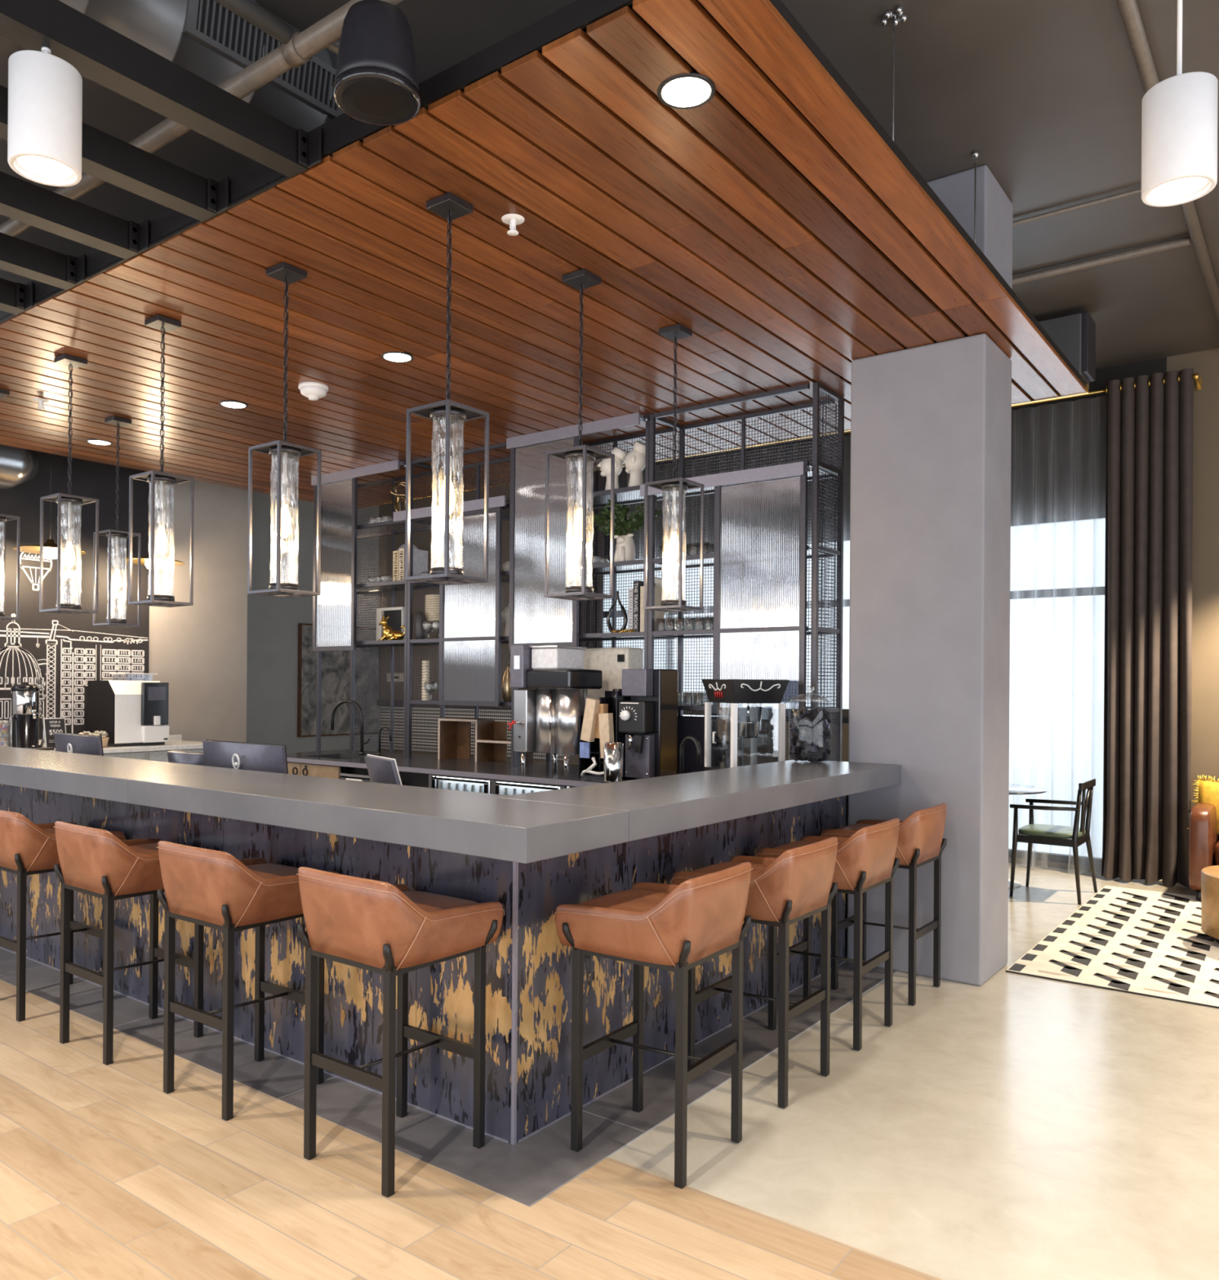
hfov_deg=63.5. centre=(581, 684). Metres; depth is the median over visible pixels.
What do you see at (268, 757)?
computer monitor
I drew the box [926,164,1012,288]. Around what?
column
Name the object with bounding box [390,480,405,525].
knot sculpture
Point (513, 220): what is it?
sprinkler head
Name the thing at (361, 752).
faucet
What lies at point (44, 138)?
pendant
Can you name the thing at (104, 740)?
basket
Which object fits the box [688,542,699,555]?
glass tumbler
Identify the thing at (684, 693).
glass tumbler
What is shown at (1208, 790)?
cushion
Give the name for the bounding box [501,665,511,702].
vase
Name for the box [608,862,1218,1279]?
floor
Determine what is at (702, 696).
glass tumbler
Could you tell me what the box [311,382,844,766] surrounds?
shelving unit
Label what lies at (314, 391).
smoke detector
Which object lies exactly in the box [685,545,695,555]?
glass tumbler
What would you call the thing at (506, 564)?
cup
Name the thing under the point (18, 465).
air duct
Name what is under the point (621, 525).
leafy branches
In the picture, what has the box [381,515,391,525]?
glass bowl
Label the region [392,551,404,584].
book
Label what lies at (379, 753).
water tap
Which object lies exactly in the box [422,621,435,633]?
goblet
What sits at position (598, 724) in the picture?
cup organiser
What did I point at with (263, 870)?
seat cushion
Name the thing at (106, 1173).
floor wood planks
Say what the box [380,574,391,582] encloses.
glass bowl
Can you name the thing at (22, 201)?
steel beam
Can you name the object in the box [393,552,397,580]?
print
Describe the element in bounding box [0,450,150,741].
mural
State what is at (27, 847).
bar stool
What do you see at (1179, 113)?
pendant
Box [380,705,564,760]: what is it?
wall
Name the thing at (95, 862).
bar stool
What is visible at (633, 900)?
seat cushion
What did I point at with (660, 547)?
glass tumbler
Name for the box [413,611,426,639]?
vase
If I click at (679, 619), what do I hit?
glass tumbler
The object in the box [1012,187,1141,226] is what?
ceiling pipe
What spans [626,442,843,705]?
sheer curtain
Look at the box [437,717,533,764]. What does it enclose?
box organiser
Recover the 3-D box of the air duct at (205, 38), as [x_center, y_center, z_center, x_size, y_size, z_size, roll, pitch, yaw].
[-2.495,-2.405,2.328,0.536,0.516,6.195,0,0,37]
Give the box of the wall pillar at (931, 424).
[847,333,1011,986]
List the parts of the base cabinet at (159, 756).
drawer, drawer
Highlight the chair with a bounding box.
[1009,778,1097,904]
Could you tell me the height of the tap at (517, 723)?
0.065 m
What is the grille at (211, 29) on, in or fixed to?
attached to the air duct at (205, 38)
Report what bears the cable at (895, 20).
hanging from the ceiling
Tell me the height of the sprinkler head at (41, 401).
0.059 m
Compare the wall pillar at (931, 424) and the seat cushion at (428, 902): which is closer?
the seat cushion at (428, 902)
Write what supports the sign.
on the countertop at (175, 743)
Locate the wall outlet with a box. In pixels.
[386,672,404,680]
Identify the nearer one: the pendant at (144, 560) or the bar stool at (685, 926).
the bar stool at (685, 926)
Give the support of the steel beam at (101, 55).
attached to the ceiling panel
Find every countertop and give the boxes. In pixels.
[0,746,901,863]
[4,734,203,753]
[286,749,848,802]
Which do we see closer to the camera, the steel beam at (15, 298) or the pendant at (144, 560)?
the steel beam at (15, 298)
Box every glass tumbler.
[656,618,666,631]
[659,545,666,557]
[662,618,672,631]
[665,617,675,631]
[672,618,682,631]
[675,617,684,630]
[677,692,683,705]
[680,692,689,706]
[681,618,692,630]
[682,543,688,555]
[683,692,693,706]
[684,617,694,630]
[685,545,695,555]
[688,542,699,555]
[689,692,700,706]
[691,617,702,630]
[693,692,703,706]
[694,616,705,630]
[695,544,706,554]
[699,541,709,554]
[700,692,708,706]
[701,617,711,629]
[704,616,713,629]
[706,542,714,553]
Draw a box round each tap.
[30,709,36,719]
[377,726,391,755]
[506,720,520,729]
[679,735,701,773]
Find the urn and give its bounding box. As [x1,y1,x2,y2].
[8,682,53,750]
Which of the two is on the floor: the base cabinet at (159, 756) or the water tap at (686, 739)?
the base cabinet at (159, 756)
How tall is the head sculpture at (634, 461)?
0.340 m
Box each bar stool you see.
[0,809,125,1021]
[53,821,216,1065]
[156,840,338,1120]
[296,866,504,1197]
[553,862,752,1188]
[670,836,838,1107]
[755,817,900,1050]
[820,803,947,1005]
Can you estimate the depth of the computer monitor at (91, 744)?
6.09 m
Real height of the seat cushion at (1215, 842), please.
0.190 m
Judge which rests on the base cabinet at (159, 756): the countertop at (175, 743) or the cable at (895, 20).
the countertop at (175, 743)
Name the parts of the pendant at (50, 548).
lamp shade, globe bulb, cord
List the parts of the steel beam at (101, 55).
plate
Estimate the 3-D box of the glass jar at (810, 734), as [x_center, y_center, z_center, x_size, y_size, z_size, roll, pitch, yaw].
[1.243,0.213,5.353,0.230,0.412,0.230,0,0,37]
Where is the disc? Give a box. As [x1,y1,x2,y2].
[396,543,417,551]
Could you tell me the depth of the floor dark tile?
3.58 m
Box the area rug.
[1005,885,1218,1008]
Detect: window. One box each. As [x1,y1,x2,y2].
[603,533,849,723]
[1008,511,1105,866]
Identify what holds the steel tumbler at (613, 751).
on the countertop at (535, 772)
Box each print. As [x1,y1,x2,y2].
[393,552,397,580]
[399,551,403,580]
[629,590,631,630]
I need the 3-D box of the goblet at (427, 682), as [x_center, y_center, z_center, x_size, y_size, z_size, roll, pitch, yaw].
[-1.203,0.054,7.841,0.102,0.155,0.104,0,0,37]
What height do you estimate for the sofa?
0.740 m
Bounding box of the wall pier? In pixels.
[148,480,248,742]
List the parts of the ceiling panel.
ceiling plate, lantern pendant, frame, lantern pendant, frame, bulb, plate, chain, cord, ceiling plate, recessed downlight, bulb, lantern pendant, frame, cord, chain, ceiling plate, lantern pendant, plate, frame, bulb, chain, cord, ceiling plate, recessed downlight, lantern pendant, frame, plate, chain, cord, bulb, ceiling plate, recessed downlight, frame, plate, bulb, cord, chain, ceiling plate, ceiling canopy, bulb, lantern pendant, frame, plate, cord, chain, ceiling plate, lantern pendant, frame, bulb, plate, cord, chain, ceiling plate, recessed downlight, trim, rail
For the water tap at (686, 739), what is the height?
0.302 m
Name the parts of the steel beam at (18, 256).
plate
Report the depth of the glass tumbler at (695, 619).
6.32 m
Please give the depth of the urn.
8.35 m
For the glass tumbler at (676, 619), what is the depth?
6.41 m
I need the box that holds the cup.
[502,560,509,571]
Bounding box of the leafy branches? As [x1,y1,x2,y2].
[586,495,664,536]
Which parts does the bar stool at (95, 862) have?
leg, leg, seat frame, foot rod, leg, leg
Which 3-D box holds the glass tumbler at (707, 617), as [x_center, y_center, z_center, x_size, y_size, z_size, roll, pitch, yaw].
[0.821,-0.388,6.278,0.066,0.095,0.068,0,0,37]
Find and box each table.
[1008,783,1047,888]
[1200,865,1218,942]
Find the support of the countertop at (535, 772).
on the base cabinet at (410, 779)
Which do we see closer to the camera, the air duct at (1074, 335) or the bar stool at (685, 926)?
the bar stool at (685, 926)
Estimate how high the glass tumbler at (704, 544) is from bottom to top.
0.095 m
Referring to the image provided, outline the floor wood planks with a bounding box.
[0,979,942,1279]
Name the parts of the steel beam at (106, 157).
plate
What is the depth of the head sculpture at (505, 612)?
7.36 m
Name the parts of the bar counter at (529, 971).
cladding panel, cladding panel, cladding panel, cladding panel, cladding panel, cladding panel, cladding panel, corner trim, cladding panel, cladding panel, cladding panel, cladding panel, cladding panel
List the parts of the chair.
leg, leg, armrest, seat, seat rail, armrest, leg, rail, leg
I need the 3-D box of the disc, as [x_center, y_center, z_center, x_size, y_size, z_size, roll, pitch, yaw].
[-1.475,-1.018,8.340,0.336,0.368,0.100,0,0,37]
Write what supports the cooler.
in the base cabinet at (410, 779)
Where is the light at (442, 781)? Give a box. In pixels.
[436,776,559,788]
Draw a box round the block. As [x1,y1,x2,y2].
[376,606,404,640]
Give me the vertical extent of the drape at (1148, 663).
3.953 m
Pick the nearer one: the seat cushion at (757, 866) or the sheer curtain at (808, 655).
the seat cushion at (757, 866)
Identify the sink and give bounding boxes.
[306,758,348,777]
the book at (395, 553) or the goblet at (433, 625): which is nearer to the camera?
the goblet at (433, 625)
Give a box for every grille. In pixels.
[182,0,343,119]
[341,80,412,122]
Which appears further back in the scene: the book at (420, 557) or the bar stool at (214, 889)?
the book at (420, 557)
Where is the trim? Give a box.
[377,699,848,717]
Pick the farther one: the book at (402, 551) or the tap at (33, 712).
the tap at (33, 712)
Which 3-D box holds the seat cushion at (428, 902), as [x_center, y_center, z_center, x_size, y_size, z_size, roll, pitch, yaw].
[-0.579,0.773,3.167,0.404,0.135,0.467,0,0,37]
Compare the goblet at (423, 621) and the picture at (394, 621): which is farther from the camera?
the picture at (394, 621)
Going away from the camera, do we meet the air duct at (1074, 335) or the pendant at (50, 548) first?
the air duct at (1074, 335)
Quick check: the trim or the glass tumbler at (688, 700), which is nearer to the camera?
the glass tumbler at (688, 700)
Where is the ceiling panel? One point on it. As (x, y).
(448, 206)
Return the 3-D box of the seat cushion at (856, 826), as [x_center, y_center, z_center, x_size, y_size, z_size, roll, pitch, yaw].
[1.513,0.790,4.935,0.467,0.135,0.404,0,0,37]
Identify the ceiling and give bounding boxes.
[0,0,1218,368]
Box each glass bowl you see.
[367,576,377,582]
[373,515,385,526]
[373,575,384,582]
[378,518,389,528]
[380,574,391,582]
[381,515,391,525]
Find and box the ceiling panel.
[0,0,1088,626]
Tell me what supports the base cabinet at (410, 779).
on the floor
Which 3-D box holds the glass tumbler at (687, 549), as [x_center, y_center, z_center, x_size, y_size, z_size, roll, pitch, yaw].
[0.669,-0.869,6.410,0.066,0.095,0.068,0,0,37]
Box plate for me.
[654,577,671,614]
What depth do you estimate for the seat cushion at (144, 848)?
4.22 m
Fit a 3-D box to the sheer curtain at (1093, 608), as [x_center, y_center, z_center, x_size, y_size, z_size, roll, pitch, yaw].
[3.587,-0.409,8.407,1.651,3.878,0.198,0,0,37]
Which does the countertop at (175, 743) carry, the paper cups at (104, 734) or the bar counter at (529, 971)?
the paper cups at (104, 734)
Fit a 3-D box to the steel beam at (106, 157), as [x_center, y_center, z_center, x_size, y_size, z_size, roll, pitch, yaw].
[-3.378,-1.882,1.202,0.180,0.118,6.498,0,0,37]
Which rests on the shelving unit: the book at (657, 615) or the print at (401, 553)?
the book at (657, 615)
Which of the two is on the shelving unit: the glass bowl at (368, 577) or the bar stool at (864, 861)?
the glass bowl at (368, 577)
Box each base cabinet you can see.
[103,748,203,762]
[287,758,848,955]
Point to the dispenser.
(611, 661)
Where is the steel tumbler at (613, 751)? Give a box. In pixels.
[603,742,623,782]
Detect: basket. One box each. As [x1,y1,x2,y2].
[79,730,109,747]
[102,737,109,747]
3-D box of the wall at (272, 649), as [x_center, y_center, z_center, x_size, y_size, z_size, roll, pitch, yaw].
[-3.620,-0.585,12.577,0.200,4.150,3.070,0,0,37]
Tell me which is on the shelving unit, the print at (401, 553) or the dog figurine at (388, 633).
the dog figurine at (388, 633)
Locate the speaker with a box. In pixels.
[332,0,420,125]
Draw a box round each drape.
[578,470,604,648]
[1101,368,1193,888]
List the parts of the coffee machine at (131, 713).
panel, hopper lid, spout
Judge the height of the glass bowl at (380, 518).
0.075 m
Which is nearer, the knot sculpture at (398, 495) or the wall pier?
the knot sculpture at (398, 495)
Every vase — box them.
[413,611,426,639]
[501,665,511,702]
[613,533,635,561]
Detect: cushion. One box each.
[43,827,55,834]
[128,843,158,853]
[245,863,298,878]
[401,890,479,912]
[577,888,668,911]
[690,861,768,875]
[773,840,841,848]
[835,823,873,830]
[1186,774,1218,834]
[1213,840,1218,865]
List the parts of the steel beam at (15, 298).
plate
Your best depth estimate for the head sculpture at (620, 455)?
6.79 m
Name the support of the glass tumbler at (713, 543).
on the shelving unit
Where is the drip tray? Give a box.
[32,747,53,750]
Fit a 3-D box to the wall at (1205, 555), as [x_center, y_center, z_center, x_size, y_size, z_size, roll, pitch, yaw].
[3.426,-0.539,8.869,15.500,4.150,0.200,0,0,37]
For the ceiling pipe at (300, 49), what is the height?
0.084 m
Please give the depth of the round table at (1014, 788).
7.47 m
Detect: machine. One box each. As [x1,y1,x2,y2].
[87,672,168,746]
[701,679,789,770]
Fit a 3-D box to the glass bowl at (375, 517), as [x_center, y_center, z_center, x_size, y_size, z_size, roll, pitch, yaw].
[-1.686,-1.369,8.227,0.090,0.075,0.090,0,0,37]
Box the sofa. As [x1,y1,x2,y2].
[1188,802,1218,901]
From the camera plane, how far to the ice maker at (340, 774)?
7.50 m
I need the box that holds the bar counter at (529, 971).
[0,783,845,1144]
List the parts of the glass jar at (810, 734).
lid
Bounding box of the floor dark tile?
[0,947,897,1206]
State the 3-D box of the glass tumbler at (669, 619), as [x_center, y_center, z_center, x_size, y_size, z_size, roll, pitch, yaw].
[0.579,-0.389,6.570,0.066,0.095,0.068,0,0,37]
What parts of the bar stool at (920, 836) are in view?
leg, leg, foot rod, leg, seat frame, leg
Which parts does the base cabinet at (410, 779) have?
door, ring pull, ring pull, door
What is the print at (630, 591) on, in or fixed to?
attached to the book at (630, 590)
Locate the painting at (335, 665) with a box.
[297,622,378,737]
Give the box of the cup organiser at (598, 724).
[578,688,630,779]
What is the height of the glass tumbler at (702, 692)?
0.095 m
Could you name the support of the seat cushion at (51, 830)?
on the bar stool at (27, 847)
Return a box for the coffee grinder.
[617,668,678,779]
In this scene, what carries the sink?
in the countertop at (535, 772)
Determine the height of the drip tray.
0.018 m
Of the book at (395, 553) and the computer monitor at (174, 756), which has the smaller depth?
the computer monitor at (174, 756)
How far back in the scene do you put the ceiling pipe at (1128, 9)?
4.18 m
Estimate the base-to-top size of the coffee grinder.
0.700 m
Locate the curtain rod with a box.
[587,373,1201,473]
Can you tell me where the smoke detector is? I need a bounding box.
[297,382,328,400]
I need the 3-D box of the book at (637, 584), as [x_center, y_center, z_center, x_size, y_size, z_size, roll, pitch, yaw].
[0.427,-0.523,6.719,0.044,0.360,0.206,0,0,37]
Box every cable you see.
[880,5,906,141]
[971,150,979,243]
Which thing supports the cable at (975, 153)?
hanging from the ceiling
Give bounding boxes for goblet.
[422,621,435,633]
[423,681,436,700]
[431,620,439,635]
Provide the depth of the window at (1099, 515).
8.34 m
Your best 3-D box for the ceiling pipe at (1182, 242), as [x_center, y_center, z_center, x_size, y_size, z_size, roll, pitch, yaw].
[1.929,-2.592,6.944,4.040,0.048,0.048,0,0,37]
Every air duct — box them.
[0,444,38,488]
[58,0,343,132]
[1038,311,1095,390]
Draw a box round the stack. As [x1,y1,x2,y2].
[421,660,429,700]
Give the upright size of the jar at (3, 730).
0.260 m
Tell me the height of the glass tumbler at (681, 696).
0.095 m
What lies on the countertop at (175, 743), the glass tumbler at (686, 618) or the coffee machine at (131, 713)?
the coffee machine at (131, 713)
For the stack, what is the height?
0.328 m
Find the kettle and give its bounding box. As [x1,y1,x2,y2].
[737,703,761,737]
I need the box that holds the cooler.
[428,773,570,795]
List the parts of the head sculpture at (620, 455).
open crown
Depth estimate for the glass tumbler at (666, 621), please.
6.45 m
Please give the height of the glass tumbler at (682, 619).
0.095 m
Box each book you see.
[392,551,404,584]
[398,547,416,584]
[413,548,427,576]
[628,588,633,631]
[632,580,643,631]
[640,586,663,631]
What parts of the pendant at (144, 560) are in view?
globe bulb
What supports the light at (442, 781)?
attached to the cooler
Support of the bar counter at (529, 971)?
on the floor
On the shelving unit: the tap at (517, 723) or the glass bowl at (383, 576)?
the glass bowl at (383, 576)
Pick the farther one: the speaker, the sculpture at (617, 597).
the sculpture at (617, 597)
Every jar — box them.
[0,720,9,746]
[788,686,831,762]
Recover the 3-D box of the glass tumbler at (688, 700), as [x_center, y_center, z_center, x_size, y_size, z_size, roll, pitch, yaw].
[0.684,0.096,6.493,0.066,0.095,0.068,0,0,37]
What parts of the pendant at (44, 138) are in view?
stem mount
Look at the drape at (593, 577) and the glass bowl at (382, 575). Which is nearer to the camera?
the glass bowl at (382, 575)
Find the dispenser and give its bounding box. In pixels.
[582,647,643,699]
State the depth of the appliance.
6.38 m
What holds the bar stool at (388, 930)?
on the floor wood planks
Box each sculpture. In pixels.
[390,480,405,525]
[501,603,509,636]
[596,447,626,489]
[606,591,627,632]
[622,440,645,486]
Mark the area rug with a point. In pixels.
(1135, 941)
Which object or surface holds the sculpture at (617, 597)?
on the shelving unit
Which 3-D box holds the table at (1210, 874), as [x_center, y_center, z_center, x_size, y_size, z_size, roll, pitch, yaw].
[4.066,1.322,5.749,0.756,0.410,0.756,0,0,37]
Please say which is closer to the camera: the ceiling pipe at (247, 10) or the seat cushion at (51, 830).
the ceiling pipe at (247, 10)
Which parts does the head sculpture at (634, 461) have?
open crown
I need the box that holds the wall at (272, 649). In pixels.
[246,491,380,752]
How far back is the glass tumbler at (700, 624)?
6.42 m
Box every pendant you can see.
[7,46,82,186]
[13,453,85,559]
[120,552,185,569]
[1141,0,1217,207]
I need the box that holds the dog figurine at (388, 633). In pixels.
[377,615,404,640]
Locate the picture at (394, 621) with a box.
[383,609,401,631]
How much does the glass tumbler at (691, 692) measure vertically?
0.095 m
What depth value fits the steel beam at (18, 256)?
4.34 m
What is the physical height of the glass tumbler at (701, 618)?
0.095 m
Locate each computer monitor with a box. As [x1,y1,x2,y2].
[53,732,103,755]
[167,750,204,765]
[202,739,288,773]
[364,754,402,785]
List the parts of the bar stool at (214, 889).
leg, leg, seat frame, foot rod, leg, leg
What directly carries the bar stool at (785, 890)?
on the floor dark tile
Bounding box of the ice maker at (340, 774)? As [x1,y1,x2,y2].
[339,773,370,782]
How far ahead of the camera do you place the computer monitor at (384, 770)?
4.82 m
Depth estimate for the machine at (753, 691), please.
5.61 m
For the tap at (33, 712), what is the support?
on the urn
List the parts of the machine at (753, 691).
corner post, door handle, corner post, scroll trim, corner post, corner post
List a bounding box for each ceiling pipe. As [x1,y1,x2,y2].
[0,0,403,237]
[214,0,293,44]
[325,40,340,55]
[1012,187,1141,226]
[1012,235,1190,284]
[1115,0,1218,325]
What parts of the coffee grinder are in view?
dial knob, spout, splash plate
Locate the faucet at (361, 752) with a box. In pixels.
[330,699,370,755]
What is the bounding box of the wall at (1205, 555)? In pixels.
[377,347,1218,872]
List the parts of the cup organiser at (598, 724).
white cord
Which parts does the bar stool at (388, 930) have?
leg, leg, seat frame, foot rod, leg, leg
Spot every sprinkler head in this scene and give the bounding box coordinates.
[33,398,48,409]
[501,213,524,235]
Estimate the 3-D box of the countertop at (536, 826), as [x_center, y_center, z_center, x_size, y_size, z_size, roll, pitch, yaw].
[-1.458,0.451,5.697,5.603,0.102,3.043,0,0,37]
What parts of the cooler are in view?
door, door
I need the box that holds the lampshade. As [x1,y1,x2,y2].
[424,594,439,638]
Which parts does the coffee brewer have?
control panel, leg, leg, water tank, tank lid, leg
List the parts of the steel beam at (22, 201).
plate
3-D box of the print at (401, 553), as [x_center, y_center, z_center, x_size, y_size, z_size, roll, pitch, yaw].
[-1.471,-0.975,8.034,0.038,0.235,0.001,0,0,37]
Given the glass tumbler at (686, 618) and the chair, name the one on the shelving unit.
the glass tumbler at (686, 618)
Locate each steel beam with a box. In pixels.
[0,0,321,177]
[0,84,229,222]
[0,171,149,259]
[0,232,85,289]
[0,278,33,315]
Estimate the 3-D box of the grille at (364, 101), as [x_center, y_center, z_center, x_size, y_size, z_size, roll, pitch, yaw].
[-0.610,-1.737,2.938,0.236,0.010,0.236,0,0,37]
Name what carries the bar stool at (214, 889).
on the floor wood planks
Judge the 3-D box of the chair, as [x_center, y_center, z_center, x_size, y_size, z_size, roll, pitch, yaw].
[3.459,1.112,7.209,0.486,0.850,0.581,0,0,37]
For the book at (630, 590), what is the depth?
6.66 m
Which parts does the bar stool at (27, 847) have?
leg, seat frame, foot rod, leg, leg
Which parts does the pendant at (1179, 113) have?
stem, lamp shade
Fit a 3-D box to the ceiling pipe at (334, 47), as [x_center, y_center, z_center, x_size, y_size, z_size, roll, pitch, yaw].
[-0.669,-2.100,3.418,0.044,0.044,0.572,0,0,37]
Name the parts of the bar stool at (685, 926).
leg, leg, foot rod, seat frame, leg, leg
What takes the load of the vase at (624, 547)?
on the shelving unit
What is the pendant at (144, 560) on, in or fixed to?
hanging from the ceiling
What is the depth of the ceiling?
4.54 m
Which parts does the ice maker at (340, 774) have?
name plate, panel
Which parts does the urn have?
steel tank, lid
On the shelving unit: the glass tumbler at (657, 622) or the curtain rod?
the glass tumbler at (657, 622)
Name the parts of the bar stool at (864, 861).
leg, leg, foot rod, leg, seat frame, leg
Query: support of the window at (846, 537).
in the wall at (1205, 555)
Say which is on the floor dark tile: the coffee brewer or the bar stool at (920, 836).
the bar stool at (920, 836)
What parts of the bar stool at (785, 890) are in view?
leg, foot rod, leg, seat frame, leg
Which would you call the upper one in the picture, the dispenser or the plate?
the plate
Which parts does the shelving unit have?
post, reeded pane, sliding door, post, shelf, post, shelf, rail, rail, rail, rail, post, rail, rail, rail, rail, post, rail, rail, rail, rail, rail, shelf, shelf, reeded pane, sliding door, post, post, reeded pane, sliding door, post, post, shelf, shelf, rail, rail, shelf, rail, rail, post, rail, rail, rail, post, post, rail, rail, shelf, rail, shelf, rail, shelf, reeded pane, sliding door, rail, post, rail, rail, rail, rail, rail, post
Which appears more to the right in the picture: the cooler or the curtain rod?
the curtain rod
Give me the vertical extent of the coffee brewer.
0.860 m
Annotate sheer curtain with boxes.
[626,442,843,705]
[1013,397,1095,872]
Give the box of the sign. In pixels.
[42,717,66,749]
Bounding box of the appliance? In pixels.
[677,715,730,773]
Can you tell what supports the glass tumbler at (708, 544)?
on the shelving unit
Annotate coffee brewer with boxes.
[506,644,602,777]

